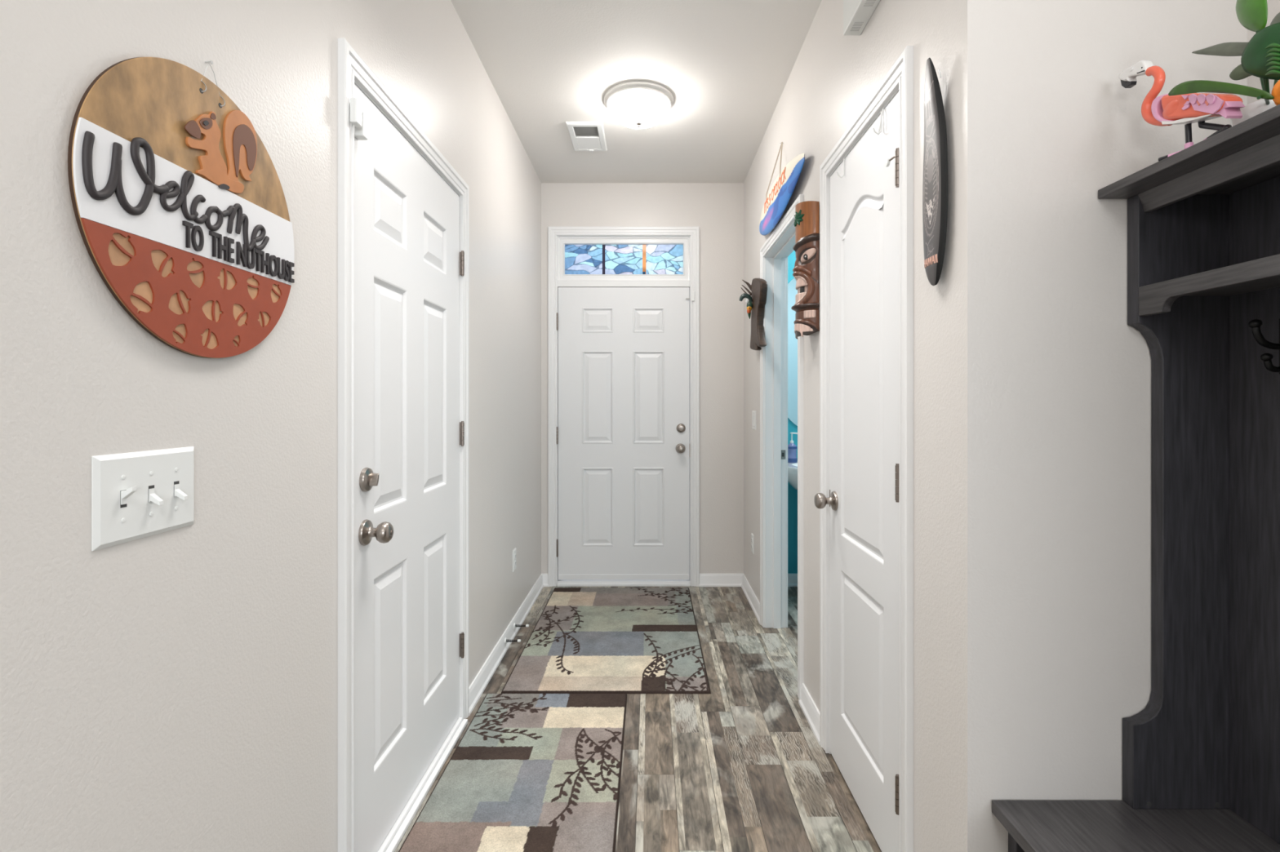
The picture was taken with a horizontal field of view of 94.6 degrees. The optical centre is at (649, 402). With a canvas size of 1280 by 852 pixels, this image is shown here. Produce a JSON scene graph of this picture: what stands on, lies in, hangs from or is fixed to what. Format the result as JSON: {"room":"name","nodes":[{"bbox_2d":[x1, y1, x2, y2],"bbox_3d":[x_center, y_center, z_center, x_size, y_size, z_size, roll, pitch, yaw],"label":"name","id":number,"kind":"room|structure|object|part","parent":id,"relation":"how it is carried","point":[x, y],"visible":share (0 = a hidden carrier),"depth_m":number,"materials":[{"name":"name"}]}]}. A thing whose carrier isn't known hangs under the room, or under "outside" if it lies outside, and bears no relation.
{"room":"entrance hallway","nodes":[
{"label":"entrance hallway","id":0,"kind":"room"},
{"bbox_2d":[0,0,541,851],"bbox_3d":[-0.797,-0.122,0.260,0.115,2.744,7.520,0,0,0],"label":"wall","id":1,"kind":"structure","parent":0,"point":[174,691],"depth_m":1.01,"materials":[{"name":"white paint"}]},
{"bbox_2d":[91,446,194,551],"bbox_3d":[-0.730,0.135,0.869,0.021,0.126,0.174,0,0,0],"label":"light switch","id":2,"kind":"object","parent":1,"relation":"attached to","point":[140,495],"visible":1,"depth_m":0.85,"materials":[{"name":"white plastic"}]},
{"bbox_2d":[350,97,361,127],"bbox_3d":[-0.713,-0.703,1.432,0.017,0.060,0.030,0,0,0],"label":"sensor","id":3,"kind":"object","parent":1,"relation":"attached to","point":[355,104],"visible":1,"depth_m":1.42,"materials":[{"name":"white plastic"}]},
{"bbox_2d":[337,37,468,851],"bbox_3d":[-0.782,0.193,1.879,0.146,2.114,0.959,0,0,0],"label":"door frame","id":4,"kind":"structure","parent":1,"relation":"attached to","point":[352,68],"depth_m":1.44,"materials":[{"name":"white wood"}]},
{"bbox_2d":[354,83,464,851],"bbox_3d":[-0.726,0.210,1.884,0.116,2.019,0.838,0,0,0],"label":"door","id":5,"kind":"structure","parent":1,"relation":"in","point":[409,263],"depth_m":1.77,"materials":[{"name":"white paint"}]},
{"bbox_2d":[354,111,368,140],"bbox_3d":[-0.727,-0.694,1.484,0.026,0.060,0.028,0,0,0],"label":"magnet","id":6,"kind":"object","parent":5,"relation":"attached to","point":[360,133],"visible":0.68,"depth_m":1.48,"materials":[{"name":"white plastic"}]},
{"bbox_3d":[-0.705,0.338,1.532,0.070,0.067,0.067,0,0,0],"label":"knob","id":7,"kind":"part","parent":5,"relation":"part of","materials":[{"name":"silver metal"}]},
{"bbox_2d":[468,573,543,715],"bbox_3d":[-0.730,1.208,3.187,0.021,0.084,1.666,0,0,0],"label":"baseboard","id":8,"kind":"structure","parent":1,"relation":"attached to","point":[480,682],"depth_m":2.87,"materials":[{"name":"white wood"}]},
{"bbox_2d":[504,638,520,644],"bbox_3d":[-0.689,1.200,2.970,0.078,0.028,0.028,0,0,0],"label":"door stop","id":9,"kind":"object","parent":1,"relation":"attached to","point":[505,639],"visible":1,"depth_m":2.96,"materials":[{"name":"white metal"}]},
{"bbox_2d":[512,547,516,572],"bbox_3d":[-0.736,0.858,3.215,0.009,0.117,0.072,0,0,0],"label":"wall outlet","id":10,"kind":"object","parent":1,"relation":"attached to","point":[514,551],"visible":1,"depth_m":3.20,"materials":[{"name":"white plastic"}]},
{"bbox_2d":[513,622,528,628],"bbox_3d":[-0.689,1.200,3.170,0.078,0.028,0.028,0,0,0],"label":"door stop","id":11,"kind":"object","parent":1,"relation":"attached to","point":[515,625],"visible":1,"depth_m":3.17,"materials":[{"name":"white plastic"}]},
{"bbox_2d":[450,0,822,182],"bbox_3d":[1.830,-1.544,0.268,5.370,0.100,7.765,0,0,0],"label":"ceiling","id":12,"kind":"structure","parent":0,"point":[726,66],"depth_m":2.65,"materials":[{"name":"white paint"}]},
{"bbox_2d":[565,121,607,151],"bbox_3d":[-0.350,-1.484,3.315,0.196,0.019,0.344,0,0,0],"label":"ceiling vent","id":13,"kind":"object","parent":12,"relation":"in","point":[589,136],"visible":1,"depth_m":3.29,"materials":[{"name":"white plastic"}]},
{"bbox_2d":[604,80,673,128],"bbox_3d":[-0.055,-1.425,2.910,0.344,0.139,0.344,0,0,0],"label":"ceiling light","id":14,"kind":"object","parent":12,"relation":"attached to","point":[636,104],"visible":1,"depth_m":2.82,"materials":[{"name":"white glass"}]},
{"bbox_2d":[394,586,881,851],"bbox_3d":[1.800,1.251,0.300,5.400,0.002,7.800,0,0,0],"label":"floor","id":15,"kind":"structure","parent":0,"point":[739,766],"depth_m":2.08,"materials":[{"name":"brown wood"}]},
{"bbox_2d":[398,693,626,851],"bbox_3d":[-0.398,1.245,1.835,0.601,0.010,1.370,0,0,0],"label":"rug","id":16,"kind":"object","parent":15,"relation":"on","point":[528,772],"visible":1,"depth_m":1.93,"materials":[{"name":"multicoloured carpet"}]},
{"bbox_2d":[501,587,711,693],"bbox_3d":[-0.189,1.245,3.243,0.902,0.010,1.425,0,0,0],"label":"rug","id":17,"kind":"object","parent":15,"relation":"on","point":[584,640],"visible":1,"depth_m":3.00,"materials":[{"name":"multicoloured carpet"}]},
{"bbox_2d":[787,462,797,489],"bbox_3d":[1.100,0.767,3.750,0.520,0.967,0.480,0,0,0],"label":"pedestal sink","id":18,"kind":"object","parent":15,"relation":"on","point":[792,467],"visible":0.03,"depth_m":3.63,"materials":[{"name":"white ceramic"}]},
{"bbox_2d":[787,432,797,462],"bbox_3d":[0.933,0.297,3.880,0.072,0.199,0.070,0,0,0],"label":"soap dispenser","id":19,"kind":"object","parent":18,"relation":"on","point":[792,447],"visible":0.88,"depth_m":3.86,"materials":[{"name":"blue plastic"}]},
{"bbox_2d":[991,104,1279,851],"bbox_3d":[0.916,0.412,0.662,0.463,1.676,1.045,0,0,0],"label":"hall tree","id":20,"kind":"object","parent":15,"relation":"on","point":[1201,761],"visible":1,"depth_m":1.16,"materials":[{"name":"grey wood"}]},
{"bbox_3d":[0.916,0.810,0.662,0.463,0.025,1.045,0,0,0],"label":"bench seat","id":21,"kind":"part","parent":20,"relation":"part of","materials":[{"name":"grey wood"}]},
{"bbox_3d":[1.041,0.195,1.171,0.188,1.206,0.028,0,0,0],"label":"panel","id":22,"kind":"part","parent":20,"relation":"part of","materials":[{"name":"grey wood"}]},
{"bbox_2d":[1119,60,1245,161],"bbox_3d":[0.922,-0.533,1.038,0.049,0.214,0.226,0,0,0],"label":"flamingo","id":23,"kind":"object","parent":20,"relation":"on","point":[1165,109],"visible":0.94,"depth_m":1.01,"materials":[{"name":"pink plastic"}]},
{"bbox_3d":[0.921,-0.457,1.010,0.009,0.037,0.011,0,0,0],"label":"leg","id":24,"kind":"part","parent":23,"relation":"part of","materials":[{"name":"black plastic"}]},
{"bbox_3d":[0.919,-0.481,1.000,0.027,0.035,0.093,0,0,0],"label":"belly plate","id":25,"kind":"part","parent":23,"relation":"part of","materials":[{"name":"white plastic"}]},
{"bbox_3d":[0.902,-0.483,0.957,0.003,0.042,0.055,0,0,0],"label":"wing panel","id":26,"kind":"part","parent":23,"relation":"part of","materials":[{"name":"pink plastic"}]},
{"bbox_3d":[0.931,-0.457,0.975,0.012,0.041,0.055,0,0,0],"label":"leg","id":27,"kind":"part","parent":23,"relation":"part of","materials":[{"name":"black plastic"}]},
{"bbox_3d":[1.023,-0.417,0.662,0.250,0.018,1.045,0,0,0],"label":"crown","id":28,"kind":"part","parent":20,"relation":"part of","materials":[{"name":"grey wood"}]},
{"bbox_2d":[1168,0,1279,126],"bbox_3d":[0.982,-0.557,0.981,0.287,0.262,0.161,0,0,-40],"label":"potted plant","id":29,"kind":"object","parent":20,"relation":"on","point":[1260,55],"visible":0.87,"depth_m":0.95,"materials":[{"name":"green plant"}]},
{"bbox_3d":[1.020,-0.456,0.970,0.096,0.060,0.096,0,0,0],"label":"pot","id":30,"kind":"part","parent":29,"relation":"part of","materials":[{"name":"white ceramic"}]},
{"bbox_3d":[1.141,0.195,0.677,0.013,1.206,1.015,0,0,0],"label":"panel","id":31,"kind":"part","parent":20,"relation":"part of","materials":[{"name":"grey wood"}]},
{"bbox_2d":[1271,80,1279,105],"bbox_3d":[0.943,-0.461,0.846,0.074,0.063,0.072,0,0,0],"label":"pumpkin","id":32,"kind":"object","parent":20,"relation":"on","point":[1275,93],"visible":0.95,"depth_m":0.86,"materials":[{"name":"orange"}]},
{"bbox_2d":[541,182,743,573],"bbox_3d":[-0.051,-0.122,4.085,1.608,2.744,0.130,0,0,0],"label":"wall","id":33,"kind":"structure","parent":0,"point":[717,209],"depth_m":4.02,"materials":[{"name":"white paint"}]},
{"bbox_2d":[542,573,548,586],"bbox_3d":[-0.714,1.208,4.010,0.053,0.084,0.021,0,0,0],"label":"baseboard","id":34,"kind":"structure","parent":33,"relation":"attached to","point":[544,575],"depth_m":4.01,"materials":[{"name":"white wood"}]},
{"bbox_2d":[556,287,689,580],"bbox_3d":[-0.181,0.213,4.011,0.912,1.992,0.114,0,0,0],"label":"door","id":35,"kind":"structure","parent":33,"relation":"in","point":[623,430],"depth_m":4.02,"materials":[{"name":"white paint"}]},
{"bbox_3d":[0.208,0.315,3.989,0.067,0.067,0.070,0,0,0],"label":"knob","id":36,"kind":"part","parent":35,"relation":"part of","materials":[{"name":"silver metal"}]},
{"bbox_2d":[547,226,699,586],"bbox_3d":[-0.178,0.030,4.075,1.027,2.445,0.151,0,0,0],"label":"door frame","id":37,"kind":"structure","parent":33,"relation":"attached to","point":[553,233],"depth_m":4.01,"materials":[{"name":"white wood"}]},
{"bbox_2d":[557,236,689,279],"bbox_3d":[-0.178,-0.981,4.082,0.903,0.298,0.116,0,0,0],"label":"window","id":38,"kind":"structure","parent":33,"relation":"in","point":[579,258],"depth_m":4.06,"materials":[{"name":"white"}]},
{"bbox_3d":[-0.178,-0.981,4.060,0.823,0.228,0.001,0,0,0],"label":"stained glass pane","id":39,"kind":"part","parent":38,"relation":"part of","materials":[{"name":"blue glass"}]},
{"bbox_2d":[685,291,694,301],"bbox_3d":[0.274,-0.719,4.009,0.061,0.065,0.018,0,0,20],"label":"sensor","id":40,"kind":"object","parent":33,"relation":"attached to","point":[692,292],"visible":1,"depth_m":4.00,"materials":[{"name":"white plastic"}]},
{"bbox_2d":[698,573,742,586],"bbox_3d":[0.484,1.208,4.010,0.308,0.084,0.021,0,0,0],"label":"baseboard","id":41,"kind":"structure","parent":33,"relation":"attached to","point":[705,580],"depth_m":4.01,"materials":[{"name":"white wood"}]},
{"bbox_2d":[787,250,797,573],"bbox_3d":[1.627,-0.122,3.210,1.747,2.744,1.820,0,0,0],"label":"wall","id":42,"kind":"structure","parent":0,"point":[792,428],"depth_m":4.02,"materials":[{"name":"teal paint"}]},
{"bbox_2d":[787,573,797,586],"bbox_3d":[1.577,1.208,4.010,1.647,0.084,0.021,0,0,0],"label":"baseboard","id":43,"kind":"structure","parent":42,"relation":"attached to","point":[792,578],"depth_m":4.01,"materials":[{"name":"white wood"}]},
{"bbox_2d":[787,278,797,426],"bbox_3d":[1.200,-0.350,4.014,0.630,1.100,0.006,0,0,0],"label":"bathroom mirror","id":44,"kind":"object","parent":42,"relation":"attached to","point":[792,291],"visible":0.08,"depth_m":4.01,"materials":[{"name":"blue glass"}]},
{"bbox_2d":[743,0,1024,851],"bbox_3d":[0.696,-0.122,2.603,0.115,2.744,2.833,0,0,0],"label":"wall","id":45,"kind":"structure","parent":0,"point":[969,326],"depth_m":1.23,"materials":[{"name":"white paint"}]},
{"bbox_2d":[741,573,759,624],"bbox_3d":[0.627,1.208,3.674,0.021,0.084,0.693,0,0,0],"label":"baseboard","id":46,"kind":"structure","parent":45,"relation":"attached to","point":[754,603],"depth_m":3.64,"materials":[{"name":"white wood"}]},
{"bbox_2d":[751,533,754,554],"bbox_3d":[0.634,0.875,3.660,0.009,0.117,0.072,0,0,0],"label":"wall outlet","id":47,"kind":"object","parent":45,"relation":"attached to","point":[752,535],"visible":1,"depth_m":3.64,"materials":[{"name":"white plastic"}]},
{"bbox_2d":[739,278,767,350],"bbox_3d":[0.575,-0.517,3.399,0.118,0.447,0.441,0,0,0],"label":"carving","id":48,"kind":"object","parent":45,"relation":"attached to","point":[756,303],"visible":1,"depth_m":3.30,"materials":[{"name":"brown wood"}]},
{"bbox_2d":[751,410,755,430],"bbox_3d":[0.634,0.111,3.610,0.008,0.118,0.116,0,0,0],"label":"light switch","id":49,"kind":"object","parent":45,"relation":"attached to","point":[753,412],"visible":1,"depth_m":3.58,"materials":[{"name":"white plastic"}]},
{"bbox_2d":[760,194,804,700],"bbox_3d":[0.696,0.193,2.891,0.152,2.114,0.882,0,0,0],"label":"door frame","id":50,"kind":"structure","parent":45,"relation":"attached to","point":[775,252],"depth_m":3.27,"materials":[{"name":"white wood"}]},
{"bbox_3d":[0.736,0.290,3.269,0.028,0.051,0.002,0,0,0],"label":"strike plate","id":51,"kind":"part","parent":50,"relation":"part of","materials":[{"name":"silver metal"}]},
{"bbox_3d":[0.762,0.193,2.891,0.018,2.114,0.882,0,0,0],"label":"casing","id":52,"kind":"part","parent":50,"relation":"part of","materials":[{"name":"white wood"}]},
{"bbox_2d":[759,142,804,235],"bbox_3d":[0.616,-1.051,2.795,0.044,0.392,0.950,0,0,0],"label":"sign","id":53,"kind":"object","parent":45,"relation":"attached to","point":[780,194],"visible":1,"depth_m":2.73,"materials":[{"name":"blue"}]},
{"bbox_3d":[0.615,-1.140,2.870,0.041,0.214,0.326,0,0,0],"label":"hanging cord","id":54,"kind":"part","parent":53,"relation":"part of","materials":[{"name":"beige fabric"}]},
{"bbox_2d":[791,200,819,338],"bbox_3d":[0.594,-0.507,2.291,0.090,0.516,0.159,0,0,0],"label":"mask","id":55,"kind":"object","parent":45,"relation":"attached to","point":[806,269],"visible":1,"depth_m":2.24,"materials":[{"name":"brown wood"}]},
{"bbox_2d":[798,683,819,745],"bbox_3d":[0.627,1.208,2.304,0.021,0.084,0.301,0,0,0],"label":"baseboard","id":56,"kind":"structure","parent":45,"relation":"attached to","point":[806,704],"depth_m":2.30,"materials":[{"name":"white wood"}]},
{"bbox_2d":[813,91,898,851],"bbox_3d":[0.621,0.220,1.791,0.105,2.037,0.610,0,0,0],"label":"door","id":57,"kind":"structure","parent":45,"relation":"in","point":[863,500],"depth_m":1.74,"materials":[{"name":"white paint"}]},
{"bbox_3d":[0.603,0.340,2.035,0.070,0.067,0.067,0,0,0],"label":"knob","id":58,"kind":"part","parent":57,"relation":"part of","materials":[{"name":"silver metal"}]},
{"bbox_2d":[836,157,844,177],"bbox_3d":[0.639,-0.767,1.932,0.058,0.067,0.007,0,0,-3],"label":"hook","id":59,"kind":"object","parent":57,"relation":"attached to","point":[844,157],"visible":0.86,"depth_m":1.93,"materials":[{"name":"white plastic"}]},
{"bbox_2d":[872,108,884,134],"bbox_3d":[0.639,-0.767,1.614,0.058,0.067,0.018,0,0,0],"label":"hook","id":60,"kind":"object","parent":57,"relation":"attached to","point":[882,112],"visible":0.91,"depth_m":1.61,"materials":[{"name":"white plastic"}]},
{"bbox_2d":[843,0,879,35],"bbox_3d":[0.612,-1.191,1.690,0.053,0.161,0.200,0,0,0],"label":"door chime","id":61,"kind":"object","parent":45,"relation":"attached to","point":[856,13],"visible":1,"depth_m":1.72,"materials":[{"name":"white plastic"}]},
{"bbox_2d":[819,45,913,851],"bbox_3d":[0.686,0.193,1.794,0.134,2.114,0.729,0,0,0],"label":"door frame","id":62,"kind":"structure","parent":45,"relation":"attached to","point":[900,77],"depth_m":1.48,"materials":[{"name":"white wood"}]},
{"bbox_2d":[922,57,948,285],"bbox_3d":[0.618,-0.503,1.291,0.023,0.494,0.104,0,0,0],"label":"surfboard","id":63,"kind":"object","parent":45,"relation":"attached to","point":[935,183],"visible":1,"depth_m":1.27,"materials":[{"name":"paint"}]},
{"bbox_2d":[1024,0,1247,800],"bbox_3d":[1.034,-0.122,1.244,0.562,2.744,0.115,0,0,0],"label":"wall","id":64,"kind":"structure","parent":0,"point":[1087,371],"depth_m":1.19,"materials":[{"name":"white paint"}]},
{"bbox_2d":[1247,0,1279,104],"bbox_3d":[1.258,-0.122,0.518,0.115,2.744,1.337,0,0,0],"label":"wall","id":65,"kind":"structure","parent":0,"point":[1273,6],"depth_m":1.15,"materials":[{"name":"white paint"}]},
{"bbox_3d":[-0.734,-0.566,0.983,0.011,0.006,0.006,0,0,0],"label":"nail","id":66,"kind":"object","parent":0,"visible":0},
{"bbox_2d":[67,57,294,358],"bbox_3d":[-0.728,-0.320,0.976,0.016,0.493,0.461,0,0,0],"label":"welcome sign","id":67,"kind":"object","parent":66,"relation":"hanging from","point":[180,206],"visible":1,"depth_m":0.91,"materials":[{"name":"brown wood"}]},
{"bbox_3d":[-0.728,-0.155,0.976,0.003,0.162,0.439,0,0,0],"label":"rust panel","id":68,"kind":"part","parent":67,"relation":"part of","materials":[{"name":"paint"}]}
]}

